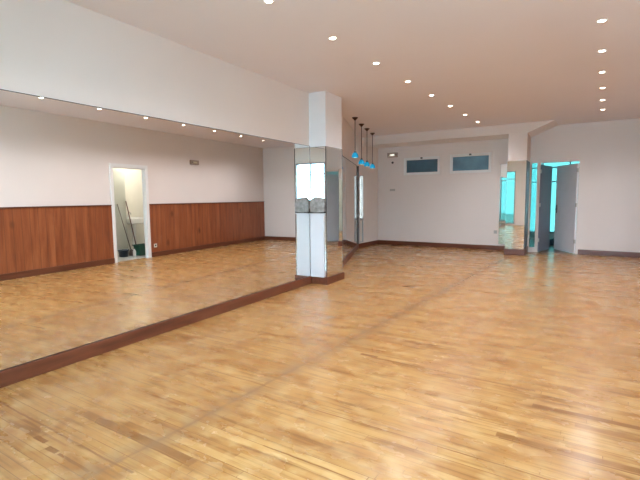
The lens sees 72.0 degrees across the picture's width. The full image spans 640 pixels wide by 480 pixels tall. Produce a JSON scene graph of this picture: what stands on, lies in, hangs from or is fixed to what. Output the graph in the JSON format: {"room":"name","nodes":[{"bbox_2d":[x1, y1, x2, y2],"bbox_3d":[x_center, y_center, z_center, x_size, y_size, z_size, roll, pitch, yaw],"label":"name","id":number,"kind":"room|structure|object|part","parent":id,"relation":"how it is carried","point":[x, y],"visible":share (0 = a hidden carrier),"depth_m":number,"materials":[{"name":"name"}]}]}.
{"room":"dance studio","nodes":[
{"label":"dance studio","id":0,"kind":"room"},
{"bbox_2d":[0,0,308,145],"bbox_3d":[-1.644,-0.546,4.595,0.158,2.994,6.940,3,6,30],"label":"wall","id":1,"kind":"structure","parent":0,"point":[64,50],"depth_m":4.13,"materials":[{"name":"white paint"}]},
{"bbox_2d":[0,89,310,370],"bbox_3d":[-1.695,-0.177,4.358,0.011,2.063,6.194,3,6,30],"label":"wall mirror","id":2,"kind":"object","parent":1,"relation":"attached to","point":[113,222],"visible":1,"depth_m":4.14,"materials":[{"name":"clear glass"}]},
{"bbox_2d":[0,276,311,387],"bbox_3d":[-1.681,0.912,4.455,0.034,0.119,6.205,3,6,30],"label":"baseboard","id":3,"kind":"structure","parent":1,"relation":"attached to","point":[25,371],"depth_m":4.18,"materials":[{"name":"brown wood"}]},
{"bbox_2d":[0,238,639,479],"bbox_3d":[2.088,0.672,7.796,7.093,0.120,16.200,3,7,32],"label":"floor","id":4,"kind":"structure","parent":0,"point":[420,362],"depth_m":3.22,"materials":[{"name":"brown wood"}]},
{"bbox_2d":[309,91,341,148],"bbox_3d":[0.099,-0.812,7.165,0.304,2.994,0.544,3,6,30],"label":"column","id":5,"kind":"structure","parent":0,"point":[325,108],"depth_m":6.86,"materials":[{"name":"white paint"}]},
{"bbox_2d":[310,146,326,277],"bbox_3d":[-0.027,-0.431,6.956,0.284,2.048,0.009,3,6,30],"label":"wall mirror","id":6,"kind":"object","parent":5,"relation":"attached to","point":[317,154],"visible":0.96,"depth_m":6.90,"materials":[{"name":"clear glass"}]},
{"bbox_2d":[312,272,343,284],"bbox_3d":[0.154,0.622,7.282,0.286,0.115,0.610,3,7,32],"label":"baseboard","id":7,"kind":"structure","parent":5,"relation":"attached to","point":[316,280],"depth_m":7.07,"materials":[{"name":"brown wood"}]},
{"bbox_2d":[309,213,324,277],"bbox_3d":[-0.051,0.086,6.983,0.248,1.015,0.055,3,6,30],"label":"board","id":8,"kind":"object","parent":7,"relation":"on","point":[316,219],"visible":1,"depth_m":6.98,"materials":[{"name":"laminate"}]},
{"bbox_2d":[309,197,324,212],"bbox_3d":[-0.046,-0.547,6.916,0.280,0.258,0.060,3,6,30],"label":"cloth bundle","id":9,"kind":"object","parent":8,"relation":"on","point":[317,205],"visible":1,"depth_m":6.89,"materials":[{"name":"grey fabric"}]},
{"bbox_2d":[326,146,342,276],"bbox_3d":[0.236,-0.449,7.119,0.009,2.048,0.550,3,6,30],"label":"wall mirror","id":10,"kind":"object","parent":5,"relation":"attached to","point":[334,190],"visible":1,"depth_m":7.10,"materials":[{"name":"clear glass"}]},
{"bbox_2d":[342,115,356,164],"bbox_3d":[0.546,-1.065,9.726,0.138,2.994,4.542,0,6,10],"label":"wall","id":11,"kind":"structure","parent":0,"point":[349,137],"depth_m":9.76,"materials":[{"name":"white paint"}]},
{"bbox_2d":[342,155,358,259],"bbox_3d":[0.630,-0.717,9.697,0.042,2.093,4.370,0,6,10],"label":"wall mirror","id":12,"kind":"object","parent":11,"relation":"attached to","point":[350,171],"visible":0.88,"depth_m":10.12,"materials":[{"name":"clear glass"}]},
{"bbox_2d":[343,244,358,265],"bbox_3d":[0.636,0.379,9.800,0.034,0.105,4.362,0,6,10],"label":"baseboard","id":13,"kind":"structure","parent":11,"relation":"attached to","point":[355,249],"depth_m":10.02,"materials":[{"name":"brown wood"}]},
{"bbox_2d":[66,0,639,136],"bbox_3d":[1.079,-2.279,5.907,7.163,0.150,12.457,3,7,32],"label":"ceiling","id":14,"kind":"structure","parent":0,"point":[496,62],"depth_m":4.90,"materials":[{"name":"beige paint"}]},
{"bbox_2d":[263,0,273,3],"bbox_3d":[-0.424,-1.966,3.632,0.094,0.006,0.094,3,7,32],"label":"recessed light","id":15,"kind":"object","parent":14,"relation":"in","point":[264,1],"visible":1,"depth_m":3.63,"materials":[{"name":"white paint"}]},
{"bbox_2d":[352,117,357,157],"bbox_3d":[0.718,-2.096,9.028,0.140,0.809,0.140,3,7,32],"label":"pendant lamp","id":16,"kind":"object","parent":14,"relation":"hanging from","point":[354,155],"visible":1,"depth_m":9.01,"materials":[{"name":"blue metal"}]},
{"bbox_2d":[358,124,364,163],"bbox_3d":[0.927,-2.137,9.841,0.140,0.889,0.140,3,7,32],"label":"pendant lamp","id":17,"kind":"object","parent":14,"relation":"hanging from","point":[361,161],"visible":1,"depth_m":9.83,"materials":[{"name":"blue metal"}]},
{"bbox_3d":[0.927,-2.164,9.838,0.015,0.735,0.015,3,7,32],"label":"rod","id":18,"kind":"part","parent":17,"relation":"part of","materials":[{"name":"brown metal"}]},
{"bbox_2d":[364,128,369,165],"bbox_3d":[1.119,-2.202,10.494,0.140,0.889,0.140,3,7,32],"label":"pendant lamp","id":19,"kind":"object","parent":14,"relation":"hanging from","point":[366,129],"visible":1,"depth_m":10.47,"materials":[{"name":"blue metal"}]},
{"bbox_2d":[370,133,374,167],"bbox_3d":[1.338,-2.276,11.240,0.140,0.889,0.140,3,7,32],"label":"pendant lamp","id":20,"kind":"object","parent":14,"relation":"hanging from","point":[372,165],"visible":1,"depth_m":11.22,"materials":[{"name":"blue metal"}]},
{"bbox_2d":[365,120,557,147],"bbox_3d":[3.337,-2.625,11.161,4.694,0.219,0.857,3,7,32],"label":"beam","id":21,"kind":"structure","parent":14,"relation":"attached to","point":[495,132],"depth_m":10.76,"materials":[{"name":"white paint"}]},
{"bbox_2d":[596,19,607,22],"bbox_3d":[2.631,-2.043,4.114,0.094,0.006,0.094,3,7,32],"label":"recessed light","id":22,"kind":"object","parent":14,"relation":"in","point":[600,20],"visible":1,"depth_m":4.10,"materials":[{"name":"white paint"}]},
{"bbox_2d":[357,136,377,243],"bbox_3d":[1.301,-1.330,12.396,0.150,2.994,1.407,3,7,32],"label":"wall","id":23,"kind":"structure","parent":0,"point":[370,175],"depth_m":12.40,"materials":[{"name":"white paint"}]},
{"bbox_2d":[359,175,362,242],"bbox_3d":[1.089,-0.846,12.052,0.104,1.820,0.230,3,7,32],"label":"window","id":24,"kind":"structure","parent":23,"relation":"in","point":[360,176],"depth_m":12.07,"materials":[{"name":"white glass"}]},
{"bbox_3d":[1.087,-1.166,12.021,0.006,1.144,0.198,3,7,32],"label":"pane","id":25,"kind":"part","parent":24,"relation":"part of","materials":[{"name":"white glass"}]},
{"bbox_3d":[1.095,-0.247,12.110,0.025,0.584,0.198,3,7,32],"label":"panel","id":26,"kind":"part","parent":24,"relation":"part of","materials":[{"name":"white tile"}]},
{"bbox_2d":[359,240,377,247],"bbox_3d":[1.375,0.108,12.472,0.018,0.115,1.247,3,7,32],"label":"baseboard","id":27,"kind":"structure","parent":23,"relation":"attached to","point":[365,244],"depth_m":12.45,"materials":[{"name":"brown wood"}]},
{"bbox_2d":[378,118,639,253],"bbox_3d":[4.494,-1.242,11.162,6.963,2.994,0.150,3,7,32],"label":"wall","id":28,"kind":"structure","parent":0,"point":[455,209],"depth_m":10.98,"materials":[{"name":"white paint"}]},
{"bbox_2d":[387,152,397,157],"bbox_3d":[2.051,-2.404,12.480,0.310,0.130,0.072,3,7,32],"label":"emergency light","id":29,"kind":"object","parent":28,"relation":"attached to","point":[389,155],"visible":1,"depth_m":12.46,"materials":[{"name":"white plastic"}]},
{"bbox_2d":[402,154,441,176],"bbox_3d":[2.803,-2.034,12.116,1.120,0.570,0.134,3,7,32],"label":"window","id":30,"kind":"structure","parent":28,"relation":"in","point":[421,165],"depth_m":12.10,"materials":[{"name":"glass"}]},
{"bbox_3d":[2.805,-2.035,12.118,0.986,0.436,0.079,3,7,32],"label":"sash","id":31,"kind":"part","parent":30,"relation":"part of","materials":[{"name":"white paint"}]},
{"bbox_3d":[2.810,-2.036,12.127,0.890,0.340,0.008,3,7,32],"label":"pane","id":32,"kind":"part","parent":30,"relation":"part of","materials":[{"name":"glass"}]},
{"bbox_2d":[378,240,504,249],"bbox_3d":[3.250,0.135,12.003,3.648,0.115,0.018,3,7,32],"label":"baseboard","id":33,"kind":"structure","parent":28,"relation":"attached to","point":[429,244],"depth_m":11.93,"materials":[{"name":"brown wood"}]},
{"bbox_2d":[448,150,493,174],"bbox_3d":[3.898,-1.988,11.417,1.140,0.590,0.134,3,7,32],"label":"window","id":34,"kind":"structure","parent":28,"relation":"in","point":[474,162],"depth_m":11.40,"materials":[{"name":"glass"}]},
{"bbox_3d":[3.900,-1.988,11.419,1.006,0.456,0.079,3,7,32],"label":"sash","id":35,"kind":"part","parent":34,"relation":"part of","materials":[{"name":"white paint"}]},
{"bbox_3d":[3.905,-1.989,11.428,0.910,0.360,0.008,3,7,32],"label":"pane","id":36,"kind":"part","parent":34,"relation":"part of","materials":[{"name":"glass"}]},
{"bbox_2d":[498,164,506,243],"bbox_3d":[4.637,-0.888,11.011,0.287,2.005,0.009,3,7,32],"label":"wall mirror","id":37,"kind":"object","parent":28,"relation":"attached to","point":[503,172],"visible":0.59,"depth_m":11.04,"materials":[{"name":"clear glass"}]},
{"bbox_2d":[528,162,537,247],"bbox_3d":[5.195,-0.841,10.732,0.151,2.065,0.124,3,7,32],"label":"window","id":38,"kind":"structure","parent":28,"relation":"in","point":[532,162],"depth_m":10.71,"materials":[{"name":"white paint"}]},
{"bbox_2d":[537,165,551,251],"bbox_3d":[5.564,-0.786,10.916,0.046,2.088,0.828,5,8,43],"label":"door","id":39,"kind":"structure","parent":28,"relation":"in","point":[545,171],"depth_m":10.86,"materials":[{"name":"paint"}]},
{"bbox_2d":[536,160,580,253],"bbox_3d":[5.651,-0.773,10.463,0.844,2.172,0.156,3,7,32],"label":"door frame","id":40,"kind":"structure","parent":28,"relation":"attached to","point":[569,160],"depth_m":10.28,"materials":[{"name":"white paint"}]},
{"bbox_2d":[554,163,578,253],"bbox_3d":[5.955,-0.766,10.669,0.164,2.088,0.944,0,6,2],"label":"door","id":41,"kind":"structure","parent":28,"relation":"in","point":[567,175],"depth_m":10.61,"materials":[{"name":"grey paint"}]},
{"bbox_2d":[578,249,639,257],"bbox_3d":[6.623,0.310,9.852,1.493,0.115,0.018,3,7,32],"label":"baseboard","id":42,"kind":"structure","parent":28,"relation":"attached to","point":[580,252],"depth_m":9.91,"materials":[{"name":"brown wood"}]},
{"bbox_2d":[508,133,530,167],"bbox_3d":[4.702,-1.066,10.457,0.394,2.775,0.860,3,6,30],"label":"column","id":43,"kind":"structure","parent":0,"point":[519,144],"depth_m":9.99,"materials":[{"name":"white paint"}]},
{"bbox_2d":[504,246,527,255],"bbox_3d":[4.694,0.246,10.549,0.438,0.145,0.822,3,6,30],"label":"baseboard","id":44,"kind":"structure","parent":43,"relation":"attached to","point":[519,252],"depth_m":10.20,"materials":[{"name":"brown wood"}]},
{"bbox_2d":[505,160,526,248],"bbox_3d":[4.482,-0.796,10.108,0.406,2.020,0.009,3,6,30],"label":"wall mirror","id":45,"kind":"object","parent":43,"relation":"attached to","point":[516,170],"visible":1,"depth_m":10.10,"materials":[{"name":"clear glass"}]},
{"bbox_2d":[524,161,529,248],"bbox_3d":[4.858,-0.823,10.345,0.008,2.020,0.780,3,6,30],"label":"panel","id":46,"kind":"object","parent":43,"relation":"attached to","point":[528,162],"visible":1,"depth_m":10.29,"materials":[{"name":"grey paint"}]},
{"bbox_2d":[530,233,553,238],"bbox_3d":[7.598,-1.513,13.646,3.300,2.994,0.120,3,7,32],"label":"wall","id":47,"kind":"structure","parent":0,"point":[532,235],"depth_m":14.16,"materials":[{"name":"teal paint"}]},
{"bbox_2d":[530,161,578,232],"bbox_3d":[7.590,-1.480,13.637,2.600,2.570,0.110,3,7,32],"label":"window","id":48,"kind":"structure","parent":47,"relation":"in","point":[534,165],"depth_m":13.92,"materials":[{"name":"teal glass"}]}
]}

